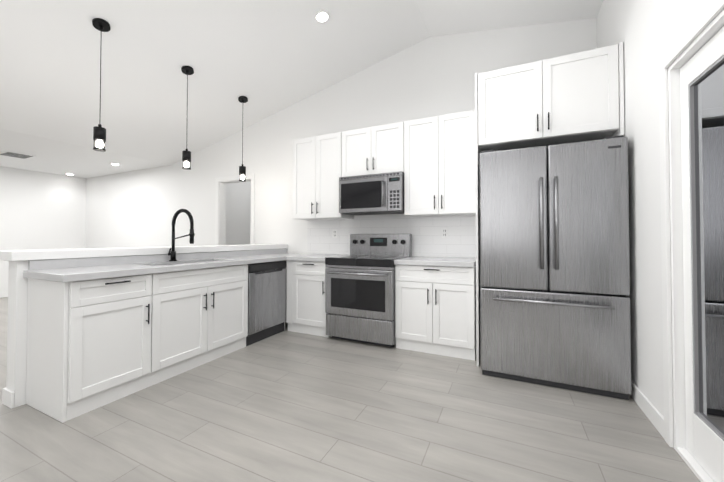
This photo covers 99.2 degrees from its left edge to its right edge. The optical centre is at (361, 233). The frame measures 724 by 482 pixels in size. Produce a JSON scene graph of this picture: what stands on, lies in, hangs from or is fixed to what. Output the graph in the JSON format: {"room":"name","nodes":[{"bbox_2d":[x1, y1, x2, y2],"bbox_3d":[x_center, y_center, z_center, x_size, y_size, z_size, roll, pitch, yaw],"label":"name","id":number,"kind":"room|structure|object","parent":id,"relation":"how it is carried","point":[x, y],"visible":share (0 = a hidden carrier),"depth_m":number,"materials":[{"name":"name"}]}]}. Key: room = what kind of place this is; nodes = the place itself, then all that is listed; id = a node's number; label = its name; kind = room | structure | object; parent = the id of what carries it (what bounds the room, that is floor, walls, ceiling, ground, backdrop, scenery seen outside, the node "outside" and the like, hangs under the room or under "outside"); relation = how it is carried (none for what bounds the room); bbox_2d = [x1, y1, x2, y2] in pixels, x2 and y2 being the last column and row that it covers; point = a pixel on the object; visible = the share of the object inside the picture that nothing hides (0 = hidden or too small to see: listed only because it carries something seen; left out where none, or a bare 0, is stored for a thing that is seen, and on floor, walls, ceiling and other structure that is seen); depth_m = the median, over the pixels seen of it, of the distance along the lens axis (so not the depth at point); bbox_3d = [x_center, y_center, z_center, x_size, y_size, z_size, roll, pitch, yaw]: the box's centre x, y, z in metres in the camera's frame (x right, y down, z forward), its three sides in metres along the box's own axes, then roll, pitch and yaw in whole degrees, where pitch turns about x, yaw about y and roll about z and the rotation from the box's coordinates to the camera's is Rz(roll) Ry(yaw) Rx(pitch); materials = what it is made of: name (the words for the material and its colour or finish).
{"room":"kitchen","nodes":[
{"label":"kitchen","id":0,"kind":"room"},
{"bbox_2d":[0,166,85,291],"bbox_3d":[-7.502,-0.650,3.534,0.130,3.550,6.965,0,-1,25],"label":"wall","id":1,"kind":"structure","parent":0,"point":[40,210],"depth_m":5.99,"materials":[{"name":"white paint"}]},
{"bbox_2d":[0,292,7,297],"bbox_3d":[-7.400,1.076,3.547,0.017,0.100,6.803,0,-1,25],"label":"baseboard","id":2,"kind":"structure","parent":1,"relation":"attached to","point":[2,294],"depth_m":5.55,"materials":[{"name":"white paint"}]},
{"bbox_2d":[6,250,241,407],"bbox_3d":[-1.686,0.657,3.168,0.128,0.925,2.634,0,-1,25],"label":"wall","id":3,"kind":"structure","parent":0,"point":[17,333],"depth_m":1.97,"materials":[{"name":"white paint"}]},
{"bbox_2d":[2,387,13,408],"bbox_3d":[-1.698,1.069,3.151,0.142,0.100,2.633,0,-1,25],"label":"baseboard","id":4,"kind":"structure","parent":3,"relation":"attached to","point":[7,397],"depth_m":1.95,"materials":[{"name":"white paint"}]},
{"bbox_2d":[0,244,287,260],"bbox_3d":[-1.773,0.164,3.197,0.372,0.059,2.668,0,-1,25],"label":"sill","id":5,"kind":"structure","parent":3,"relation":"on","point":[24,255],"depth_m":2.44,"materials":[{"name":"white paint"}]},
{"bbox_2d":[226,181,250,244],"bbox_3d":[-1.617,-0.093,5.533,1.390,2.500,1.420,0,-1,25],"label":"wall","id":6,"kind":"structure","parent":0,"point":[238,210],"depth_m":5.60,"materials":[{"name":"white paint"}]},
{"bbox_2d":[0,0,602,177],"bbox_3d":[-3.350,-1.796,1.670,9.245,1.063,7.095,0,-1,25],"label":"ceiling","id":7,"kind":"structure","parent":0,"point":[267,58],"depth_m":3.23,"materials":[{"name":"white paint"}]},
{"bbox_2d":[0,151,35,158],"bbox_3d":[-5.340,-1.208,4.766,0.380,0.014,0.320,0,-1,25],"label":"ceiling vent","id":8,"kind":"object","parent":7,"relation":"in","point":[15,154],"visible":1,"depth_m":4.76,"materials":[{"name":"white metal"}]},
{"bbox_2d":[92,18,110,151],"bbox_3d":[-2.181,-1.231,2.572,0.120,1.081,0.116,0,-1,25],"label":"pendant light","id":9,"kind":"object","parent":7,"relation":"hanging from","point":[99,130],"visible":1,"depth_m":2.56,"materials":[{"name":"black metal"}]},
{"bbox_2d":[181,66,193,169],"bbox_3d":[-1.853,-1.220,3.269,0.120,1.081,0.116,0,-1,25],"label":"pendant light","id":10,"kind":"object","parent":7,"relation":"hanging from","point":[186,154],"visible":0.98,"depth_m":3.25,"materials":[{"name":"black metal"}]},
{"bbox_2d":[238,96,247,181],"bbox_3d":[-1.530,-1.209,3.957,0.120,1.081,0.116,0,-1,25],"label":"pendant light","id":11,"kind":"object","parent":7,"relation":"hanging from","point":[242,168],"visible":1,"depth_m":3.94,"materials":[{"name":"black metal"}]},
{"bbox_2d":[314,9,329,23],"bbox_3d":[-0.379,-2.068,2.942,0.150,0.046,0.150,0,-1,25],"label":"recessed light","id":12,"kind":"object","parent":7,"relation":"in","point":[321,16],"visible":1,"depth_m":2.93,"materials":[{"name":"white paint"}]},
{"bbox_2d":[85,18,596,257],"bbox_3d":[-1.868,-0.630,4.803,9.245,3.550,0.130,0,-1,25],"label":"wall","id":13,"kind":"structure","parent":0,"point":[433,76],"depth_m":4.31,"materials":[{"name":"white paint"}]},
{"bbox_2d":[215,173,254,244],"bbox_3d":[-1.950,0.128,4.821,0.820,2.035,0.146,0,-1,25],"label":"door frame","id":14,"kind":"structure","parent":13,"relation":"attached to","point":[220,209],"depth_m":4.92,"materials":[{"name":"white paint"}]},
{"bbox_2d":[292,132,353,219],"bbox_3d":[-0.500,-0.682,3.882,0.705,1.005,0.365,0,-1,25],"label":"upper cabinet","id":15,"kind":"object","parent":13,"relation":"attached to","point":[317,167],"visible":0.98,"depth_m":3.74,"materials":[{"name":"white paint"}]},
{"bbox_2d":[342,122,403,176],"bbox_3d":[0.164,-0.917,3.573,0.758,0.544,0.365,0,-1,25],"label":"upper cabinet","id":16,"kind":"object","parent":13,"relation":"attached to","point":[374,150],"visible":0.79,"depth_m":3.43,"materials":[{"name":"white paint"}]},
{"bbox_2d":[339,171,403,214],"bbox_3d":[0.148,-0.436,3.532,0.752,0.413,0.440,0,-1,25],"label":"microwave","id":17,"kind":"object","parent":16,"relation":"attached to","point":[376,194],"visible":1,"depth_m":3.36,"materials":[{"name":"grey metal"}]},
{"bbox_2d":[307,215,475,257],"bbox_3d":[0.249,0.033,3.719,2.190,0.469,0.009,0,-1,25],"label":"tile backsplash","id":18,"kind":"structure","parent":13,"relation":"attached to","point":[447,236],"depth_m":3.56,"materials":[{"name":"white tile"}]},
{"bbox_2d":[404,110,475,216],"bbox_3d":[0.836,-0.692,3.253,0.723,1.005,0.365,0,-1,25],"label":"upper cabinet","id":19,"kind":"object","parent":13,"relation":"attached to","point":[439,165],"visible":0.96,"depth_m":3.11,"materials":[{"name":"white paint"}]},
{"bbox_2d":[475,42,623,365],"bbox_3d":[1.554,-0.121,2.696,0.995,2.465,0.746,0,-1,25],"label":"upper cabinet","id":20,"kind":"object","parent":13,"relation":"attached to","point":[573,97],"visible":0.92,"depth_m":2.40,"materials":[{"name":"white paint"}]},
{"bbox_2d":[0,297,699,481],"bbox_3d":[-3.038,1.155,2.288,9.245,0.100,8.565,0,-1,25],"label":"floor","id":21,"kind":"structure","parent":0,"point":[286,405],"depth_m":1.73,"materials":[{"name":"grey wood"}]},
{"bbox_2d":[26,272,165,422],"bbox_3d":[-1.824,0.695,2.131,0.499,0.816,0.541,0,-1,25],"label":"base cabinet","id":22,"kind":"object","parent":21,"relation":"on","point":[94,344],"depth_m":1.94,"materials":[{"name":"white paint"}]},
{"bbox_2d":[162,264,247,380],"bbox_3d":[-1.554,0.704,2.704,0.499,0.816,0.971,0,-1,25],"label":"base cabinet","id":23,"kind":"object","parent":21,"relation":"on","point":[202,325],"depth_m":2.59,"materials":[{"name":"white paint"}]},
{"bbox_2d":[23,248,298,292],"bbox_3d":[-1.381,0.352,3.042,0.530,0.318,2.606,0,-1,25],"label":"countertop","id":24,"kind":"structure","parent":23,"relation":"on","point":[71,269],"depth_m":2.36,"materials":[{"name":"grey stone"}]},
{"bbox_2d":[168,209,194,260],"bbox_3d":[-1.607,0.016,2.730,0.302,0.471,0.091,0,-1,25],"label":"faucet","id":25,"kind":"object","parent":24,"relation":"on","point":[172,253],"visible":1,"depth_m":2.76,"materials":[{"name":"black metal"}]},
{"bbox_2d":[246,260,286,345],"bbox_3d":[-1.215,0.718,3.402,0.498,0.811,0.575,0,-1,25],"label":"dishwasher","id":26,"kind":"object","parent":21,"relation":"on","point":[267,286],"visible":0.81,"depth_m":3.26,"materials":[{"name":"grey metal"}]},
{"bbox_2d":[286,260,328,336],"bbox_3d":[-0.493,0.720,3.693,0.551,0.815,0.661,0,-1,25],"label":"base cabinet","id":27,"kind":"object","parent":21,"relation":"on","point":[305,312],"visible":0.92,"depth_m":3.44,"materials":[{"name":"white paint"}]},
{"bbox_2d":[287,253,342,261],"bbox_3d":[-0.480,0.290,3.696,0.526,0.044,0.656,0,-1,25],"label":"countertop","id":28,"kind":"structure","parent":27,"relation":"on","point":[302,257],"depth_m":3.50,"materials":[{"name":"grey stone"}]},
{"bbox_2d":[325,234,411,346],"bbox_3d":[0.077,0.562,3.365,0.756,1.120,0.721,0,-1,25],"label":"range","id":29,"kind":"object","parent":21,"relation":"on","point":[360,280],"visible":0.96,"depth_m":3.12,"materials":[{"name":"silver metal"}]},
{"bbox_2d":[395,265,475,360],"bbox_3d":[0.774,0.711,3.097,0.725,0.815,0.661,0,-1,25],"label":"base cabinet","id":30,"kind":"object","parent":21,"relation":"on","point":[435,309],"visible":0.98,"depth_m":2.82,"materials":[{"name":"white paint"}]},
{"bbox_2d":[394,256,475,266],"bbox_3d":[0.774,0.280,3.107,0.725,0.044,0.654,0,-1,25],"label":"countertop","id":31,"kind":"structure","parent":30,"relation":"on","point":[414,260],"depth_m":2.88,"materials":[{"name":"grey stone"}]},
{"bbox_2d":[479,135,631,399],"bbox_3d":[1.504,0.227,2.566,0.920,1.765,0.922,0,-1,25],"label":"fridge","id":32,"kind":"object","parent":21,"relation":"on","point":[554,270],"visible":1,"depth_m":2.18,"materials":[{"name":"grey metal"}]},
{"bbox_2d":[596,0,723,436],"bbox_3d":[0.773,-0.711,-0.288,0.130,3.550,6.835,0,-1,25],"label":"wall","id":33,"kind":"structure","parent":0,"point":[649,34],"depth_m":1.87,"materials":[{"name":"white paint"}]},
{"bbox_2d":[630,380,663,437],"bbox_3d":[1.885,1.054,2.218,0.013,0.100,1.301,0,-1,25],"label":"baseboard","id":34,"kind":"structure","parent":33,"relation":"attached to","point":[655,417],"depth_m":1.82,"materials":[{"name":"white paint"}]},
{"bbox_2d":[659,0,723,481],"bbox_3d":[1.443,0.081,1.144,0.148,2.012,1.044,0,-1,25],"label":"door frame","id":35,"kind":"structure","parent":33,"relation":"attached to","point":[672,258],"depth_m":1.56,"materials":[{"name":"white paint"}]},
{"bbox_2d":[680,26,723,481],"bbox_3d":[1.421,0.112,1.154,0.098,1.903,0.874,0,-1,25],"label":"patio door","id":36,"kind":"structure","parent":33,"relation":"in","point":[702,108],"depth_m":1.40,"materials":[{"name":"white paint"}]}
]}

